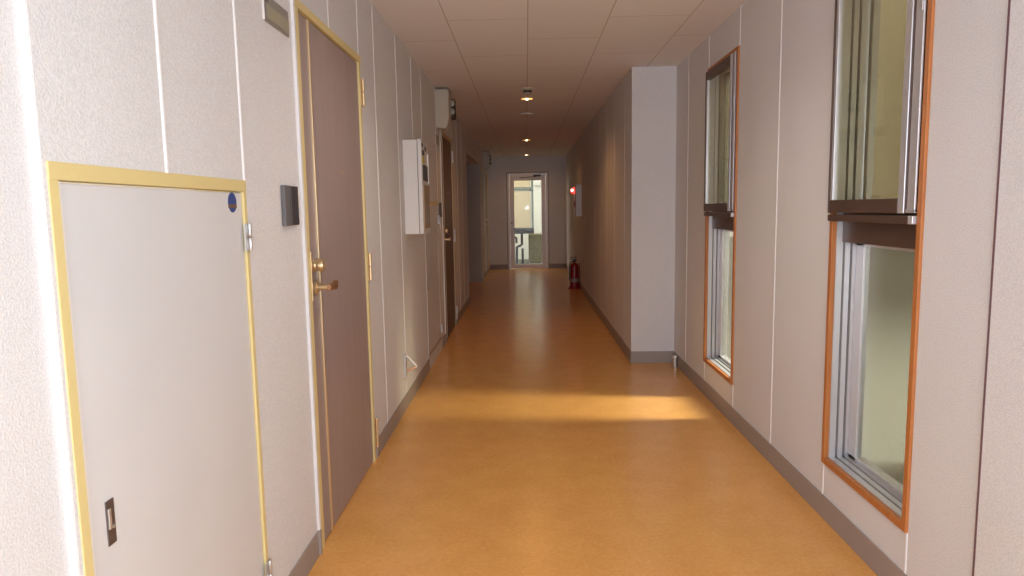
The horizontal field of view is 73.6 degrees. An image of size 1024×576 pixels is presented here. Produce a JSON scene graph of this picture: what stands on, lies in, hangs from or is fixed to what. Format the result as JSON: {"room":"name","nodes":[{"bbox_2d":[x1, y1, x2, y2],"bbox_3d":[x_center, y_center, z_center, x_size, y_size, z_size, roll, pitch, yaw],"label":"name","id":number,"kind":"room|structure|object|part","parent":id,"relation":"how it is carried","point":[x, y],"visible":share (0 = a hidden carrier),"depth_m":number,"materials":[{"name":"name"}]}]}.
{"room":"building corridor","nodes":[
{"label":"building corridor","id":0,"kind":"room"},
{"bbox_2d":[0,0,489,575],"bbox_3d":[-0.768,-0.697,7.013,0.165,2.484,16.940,-1,7,1],"label":"wall","id":1,"kind":"structure","parent":0,"point":[188,87],"depth_m":1.78,"materials":[{"name":"paint"}]},
{"bbox_2d":[45,161,272,575],"bbox_3d":[-0.835,0.392,1.698,0.117,1.336,0.861,-1,7,1],"label":"door","id":2,"kind":"structure","parent":1,"relation":"in","point":[153,268],"depth_m":1.56,"materials":[{"name":"white paint"}]},
{"bbox_3d":[-0.800,0.460,1.367,0.005,0.044,0.017,-1,7,1],"label":"latch lever","id":3,"kind":"part","parent":2,"relation":"part of","materials":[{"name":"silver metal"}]},
{"bbox_2d":[262,0,288,37],"bbox_3d":[-0.795,-0.919,2.309,0.007,0.087,0.236,-1,7,1],"label":"nameplate","id":4,"kind":"object","parent":1,"relation":"attached to","point":[273,13],"visible":1,"depth_m":2.30,"materials":[{"name":"grey plastic"}]},
{"bbox_2d":[280,185,299,225],"bbox_3d":[-0.779,-0.290,2.412,0.016,0.139,0.150,-1,7,1],"label":"intercom","id":5,"kind":"object","parent":1,"relation":"attached to","point":[289,194],"visible":1,"depth_m":2.38,"materials":[{"name":"grey plastic"}]},
{"bbox_2d":[290,0,378,554],"bbox_3d":[-0.799,-0.242,3.076,0.184,2.484,1.054,-1,7,1],"label":"door","id":6,"kind":"structure","parent":1,"relation":"in","point":[329,87],"depth_m":2.97,"materials":[{"name":"brown paint"}]},
{"bbox_3d":[-0.770,-0.044,2.637,0.003,0.190,0.012,-1,7,1],"label":"strike plate","id":7,"kind":"part","parent":6,"relation":"part of","materials":[{"name":"gold metal"}]},
{"bbox_3d":[-0.758,-0.090,2.697,0.046,0.052,0.052,-1,7,1],"label":"knob","id":8,"kind":"part","parent":6,"relation":"part of","materials":[{"name":"gold metal"}]},
{"bbox_3d":[-0.725,-0.009,2.755,0.029,0.039,0.120,-1,7,1],"label":"lever arm","id":9,"kind":"part","parent":6,"relation":"part of","materials":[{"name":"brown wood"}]},
{"bbox_2d":[288,268,489,575],"bbox_3d":[-0.676,0.483,7.168,0.022,0.102,16.700,-1,7,1],"label":"baseboard","id":10,"kind":"structure","parent":1,"relation":"attached to","point":[307,560],"depth_m":4.07,"materials":[{"name":"grey plastic"}]},
{"bbox_2d":[403,354,417,377],"bbox_3d":[-0.683,0.523,4.611,0.092,0.163,0.032,-2,7,-8],"label":"wall bracket","id":11,"kind":"object","parent":1,"relation":"attached to","point":[405,356],"visible":1,"depth_m":4.60,"materials":[{"name":"white metal"}]},
{"bbox_3d":[-0.718,0.525,4.606,0.018,0.163,0.030,-1,7,1],"label":"mount plate","id":12,"kind":"part","parent":11,"relation":"part of","materials":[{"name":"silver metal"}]},
{"bbox_2d":[402,139,429,233],"bbox_3d":[-0.670,-0.711,4.855,0.138,0.648,0.314,-1,7,1],"label":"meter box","id":13,"kind":"object","parent":1,"relation":"attached to","point":[415,152],"visible":1,"depth_m":4.71,"materials":[{"name":"white plastic"}]},
{"bbox_3d":[-0.606,-0.577,4.874,0.007,0.300,0.250,-1,7,1],"label":"panel","id":14,"kind":"part","parent":13,"relation":"part of","materials":[{"name":"brown"}]},
{"bbox_2d":[425,201,442,357],"bbox_3d":[-0.743,-0.113,6.141,0.117,1.319,0.864,-1,7,1],"label":"door","id":15,"kind":"structure","parent":1,"relation":"in","point":[435,328],"depth_m":6.17,"materials":[{"name":"beige wood"}]},
{"bbox_2d":[435,134,438,145],"bbox_3d":[-0.709,-1.403,6.496,0.007,0.087,0.236,-1,7,1],"label":"nameplate","id":16,"kind":"object","parent":1,"relation":"attached to","point":[436,136],"visible":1,"depth_m":6.43,"materials":[{"name":"white plastic"}]},
{"bbox_2d":[438,203,441,216],"bbox_3d":[-0.692,-0.756,6.625,0.016,0.139,0.150,-1,7,1],"label":"intercom","id":17,"kind":"object","parent":1,"relation":"attached to","point":[440,204],"visible":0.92,"depth_m":6.57,"materials":[{"name":"grey plastic"}]},
{"bbox_2d":[435,89,455,140],"bbox_3d":[-0.634,-1.654,6.636,0.157,0.468,0.424,-1,7,1],"label":"meter box","id":18,"kind":"object","parent":1,"relation":"attached to","point":[445,106],"visible":1,"depth_m":6.43,"materials":[{"name":"beige plastic"}]},
{"bbox_2d":[439,130,457,342],"bbox_3d":[-0.709,-0.557,7.358,0.184,2.126,1.094,-1,7,1],"label":"door","id":19,"kind":"structure","parent":1,"relation":"in","point":[446,152],"depth_m":7.35,"materials":[{"name":"brown wood"}]},
{"bbox_2d":[471,165,481,281],"bbox_3d":[-0.655,-1.188,12.667,0.157,2.160,0.016,-1,7,1],"label":"door","id":20,"kind":"structure","parent":1,"relation":"attached to","point":[475,169],"depth_m":12.66,"materials":[{"name":"grey"}]},
{"bbox_2d":[482,151,490,175],"bbox_3d":[-0.492,-2.457,13.579,0.157,0.468,0.424,-1,7,1],"label":"meter box","id":21,"kind":"object","parent":1,"relation":"attached to","point":[486,158],"visible":1,"depth_m":13.37,"materials":[{"name":"beige plastic"}]},
{"bbox_2d":[484,171,489,275],"bbox_3d":[-0.565,-1.370,14.386,0.184,2.126,1.100,-1,7,1],"label":"door","id":22,"kind":"structure","parent":1,"relation":"in","point":[485,176],"depth_m":14.46,"materials":[{"name":"brown paint"}]},
{"bbox_3d":[-0.592,-1.369,14.380,0.130,2.126,1.047,-1,7,1],"label":"frame","id":23,"kind":"part","parent":22,"relation":"part of","materials":[{"name":"brown paint"}]},
{"bbox_2d":[466,161,473,281],"bbox_3d":[-1.417,-1.170,11.211,1.304,2.484,3.120,-1,7,1],"label":"wall","id":24,"kind":"structure","parent":0,"point":[468,165],"depth_m":12.66,"materials":[{"name":"grey"}]},
{"bbox_2d":[488,156,565,264],"bbox_3d":[0.527,-1.682,15.371,2.413,2.484,0.140,-1,7,1],"label":"wall","id":25,"kind":"structure","parent":0,"point":[555,166],"depth_m":15.28,"materials":[{"name":"paint"}]},
{"bbox_2d":[506,172,548,268],"bbox_3d":[0.358,-1.507,15.325,0.936,2.151,0.198,-1,7,1],"label":"door","id":26,"kind":"structure","parent":25,"relation":"in","point":[511,177],"depth_m":15.31,"materials":[{"name":"white metal"}]},
{"bbox_2d":[490,264,565,268],"bbox_3d":[0.362,-0.488,15.439,1.725,0.102,0.006,-1,7,1],"label":"baseboard","id":27,"kind":"structure","parent":25,"relation":"attached to","point":[501,266],"depth_m":15.45,"materials":[{"name":"grey plastic"}]},
{"bbox_2d":[370,0,745,156],"bbox_3d":[-0.292,-1.911,6.108,3.800,0.120,18.560,-1,7,1],"label":"ceiling","id":28,"kind":"structure","parent":0,"point":[574,55],"depth_m":4.99,"materials":[{"name":"white paint"}]},
{"bbox_2d":[520,113,532,115],"bbox_3d":[0.180,-2.100,8.282,0.156,0.019,0.156,-1,7,1],"label":"ceiling disc","id":29,"kind":"object","parent":28,"relation":"attached to","point":[523,114],"visible":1,"depth_m":8.25,"materials":[{"name":"white plastic"}]},
{"bbox_2d":[519,97,534,99],"bbox_3d":[0.157,-1.963,7.120,0.164,0.024,0.164,-1,7,1],"label":"recessed light","id":30,"kind":"object","parent":28,"relation":"in","point":[520,98],"visible":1,"depth_m":7.10,"materials":[{"name":"beige plastic"}]},
{"bbox_2d":[521,87,533,94],"bbox_3d":[0.145,-1.881,6.546,0.124,0.056,0.124,-1,7,1],"label":"smoke detector","id":31,"kind":"object","parent":28,"relation":"attached to","point":[526,90],"visible":1,"depth_m":6.51,"materials":[{"name":"beige plastic"}]},
{"bbox_2d":[308,268,876,575],"bbox_3d":[-0.249,0.679,6.377,3.800,0.120,18.500,-1,7,1],"label":"floor","id":32,"kind":"structure","parent":0,"point":[531,444],"depth_m":3.46,"materials":[{"name":"orange laminate"}]},
{"bbox_2d":[567,263,579,288],"bbox_3d":[1.043,-0.201,11.454,0.236,0.420,0.236,-1,7,1],"label":"stand","id":33,"kind":"object","parent":32,"relation":"on","point":[569,287],"visible":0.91,"depth_m":11.41,"materials":[{"name":"red plastic"}]},
{"bbox_2d":[569,257,578,285],"bbox_3d":[1.041,-0.266,11.447,0.144,0.509,0.142,2,7,26],"label":"fire extinguisher","id":34,"kind":"object","parent":33,"relation":"on","point":[573,268],"visible":0.98,"depth_m":11.40,"materials":[{"name":"red metal"}]},
{"bbox_2d":[673,355,676,366],"bbox_3d":[1.367,0.614,5.742,0.040,0.099,0.040,-1,7,1],"label":"pipe stub","id":35,"kind":"object","parent":32,"relation":"on","point":[674,356],"visible":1,"depth_m":5.73,"materials":[{"name":"grey metal"}]},
{"bbox_2d":[565,66,676,350],"bbox_3d":[1.370,-1.144,10.578,0.530,2.484,9.670,-1,7,1],"label":"wall","id":36,"kind":"structure","parent":0,"point":[622,241],"depth_m":5.89,"materials":[{"name":"paint"}]},
{"bbox_2d":[571,184,581,215],"bbox_3d":[1.029,-1.407,11.023,0.169,0.505,0.300,-1,7,1],"label":"fire alarm box","id":37,"kind":"object","parent":36,"relation":"attached to","point":[577,190],"visible":1,"depth_m":10.88,"materials":[{"name":"white plastic"}]},
{"bbox_3d":[1.010,-1.406,11.023,0.012,0.495,0.290,-1,7,1],"label":"door","id":38,"kind":"part","parent":37,"relation":"part of","materials":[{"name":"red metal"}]},
{"bbox_2d":[566,264,906,575],"bbox_3d":[1.235,0.455,7.126,0.374,0.102,16.700,-1,7,1],"label":"baseboard","id":39,"kind":"structure","parent":36,"relation":"attached to","point":[876,559],"depth_m":3.39,"materials":[{"name":"grey plastic"}]},
{"bbox_2d":[674,0,1023,575],"bbox_3d":[1.380,-0.181,2.221,0.168,2.484,7.390,-1,7,1],"label":"wall","id":40,"kind":"structure","parent":0,"point":[966,506],"depth_m":2.20,"materials":[{"name":"paint"}]},
{"bbox_2d":[703,45,739,384],"bbox_3d":[1.400,-0.447,4.433,0.149,2.021,0.680,-1,7,1],"label":"window","id":41,"kind":"structure","parent":40,"relation":"in","point":[722,78],"depth_m":4.66,"materials":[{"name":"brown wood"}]},
{"bbox_3d":[1.343,-0.528,4.476,0.029,0.050,0.536,-1,7,1],"label":"rail","id":42,"kind":"part","parent":41,"relation":"part of","materials":[{"name":"brown metal"}]},
{"bbox_3d":[1.328,-1.403,4.375,0.029,0.055,0.536,-1,7,1],"label":"rail","id":43,"kind":"part","parent":41,"relation":"part of","materials":[{"name":"brown metal"}]},
{"bbox_3d":[1.335,-0.965,4.408,0.028,0.934,0.572,-1,7,1],"label":"sash","id":44,"kind":"part","parent":41,"relation":"part of","materials":[{"name":"clear glass"}]},
{"bbox_3d":[1.416,-0.447,4.432,0.117,1.967,0.628,-1,7,1],"label":"aluminium frame","id":45,"kind":"part","parent":41,"relation":"part of","materials":[{"name":"grey metal"}]},
{"bbox_3d":[1.450,0.068,4.491,0.024,0.901,0.580,-1,7,1],"label":"sash","id":46,"kind":"part","parent":41,"relation":"part of","materials":[{"name":"clear glass"}]},
{"bbox_2d":[821,0,935,532],"bbox_3d":[1.360,-0.223,2.491,0.149,2.019,0.655,-1,7,1],"label":"window","id":47,"kind":"structure","parent":40,"relation":"in","point":[859,222],"depth_m":2.70,"materials":[{"name":"brown wood"}]},
{"bbox_3d":[1.303,-0.303,2.535,0.029,0.050,0.510,-1,7,1],"label":"rail","id":48,"kind":"part","parent":47,"relation":"part of","materials":[{"name":"brown metal"}]},
{"bbox_3d":[1.376,-0.224,2.491,0.117,1.965,0.603,-1,7,1],"label":"aluminium frame","id":49,"kind":"part","parent":47,"relation":"part of","materials":[{"name":"grey metal"}]},
{"bbox_3d":[1.295,-0.740,2.467,0.028,0.934,0.547,-1,7,1],"label":"sash","id":50,"kind":"part","parent":47,"relation":"part of","materials":[{"name":"clear glass"}]},
{"bbox_3d":[1.410,0.292,2.550,0.024,0.899,0.555,-1,7,1],"label":"sash","id":51,"kind":"part","parent":47,"relation":"part of","materials":[{"name":"clear glass"}]},
{"label":"outside","id":52,"kind":"structure","parent":0,"visible":0},
{"bbox_2d":[518,237,914,484],"bbox_3d":[3.197,0.104,11.022,17.900,0.120,38.000,-1,7,1],"label":"ground","id":53,"kind":"structure","parent":52,"point":[891,272],"depth_m":6.23,"materials":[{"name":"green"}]},
{"bbox_2d":[509,180,533,263],"bbox_3d":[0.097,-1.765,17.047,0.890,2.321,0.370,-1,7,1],"label":"building","id":54,"kind":"structure","parent":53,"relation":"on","point":[523,200],"depth_m":16.89,"materials":[{"name":"beige metal"}]},
{"bbox_2d":[515,228,533,233],"bbox_3d":[0.143,-1.421,17.085,0.810,0.125,0.370,-1,7,1],"label":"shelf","id":55,"kind":"object","parent":54,"relation":"attached to","point":[517,230],"depth_m":16.90,"materials":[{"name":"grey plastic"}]},
{"bbox_3d":[0.506,-2.140,17.000,0.050,1.580,0.320,-1,7,1],"label":"mounting post","id":56,"kind":"part","parent":54,"relation":"part of","materials":[{"name":"grey metal"}]},
{"bbox_2d":[510,174,545,258],"bbox_3d":[0.370,-2.793,18.498,5.000,4.020,0.200,-1,7,1],"label":"wall","id":57,"kind":"structure","parent":53,"relation":"on","point":[536,189],"depth_m":18.51,"materials":[{"name":"white"}]},
{"bbox_2d":[528,233,546,262],"bbox_3d":[0.776,-1.037,17.610,0.700,0.720,0.550,-1,7,1],"label":"concrete block","id":58,"kind":"object","parent":53,"relation":"on","point":[534,240],"visible":0.43,"depth_m":17.34,"materials":[{"name":"grey concrete"}]},
{"bbox_2d":[872,0,906,198],"bbox_3d":[12.217,-4.507,10.304,0.300,9.140,38.000,-1,7,1],"label":"window pane","id":59,"kind":"object","parent":53,"relation":"on","point":[893,13],"depth_m":22.32,"materials":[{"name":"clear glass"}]}
]}

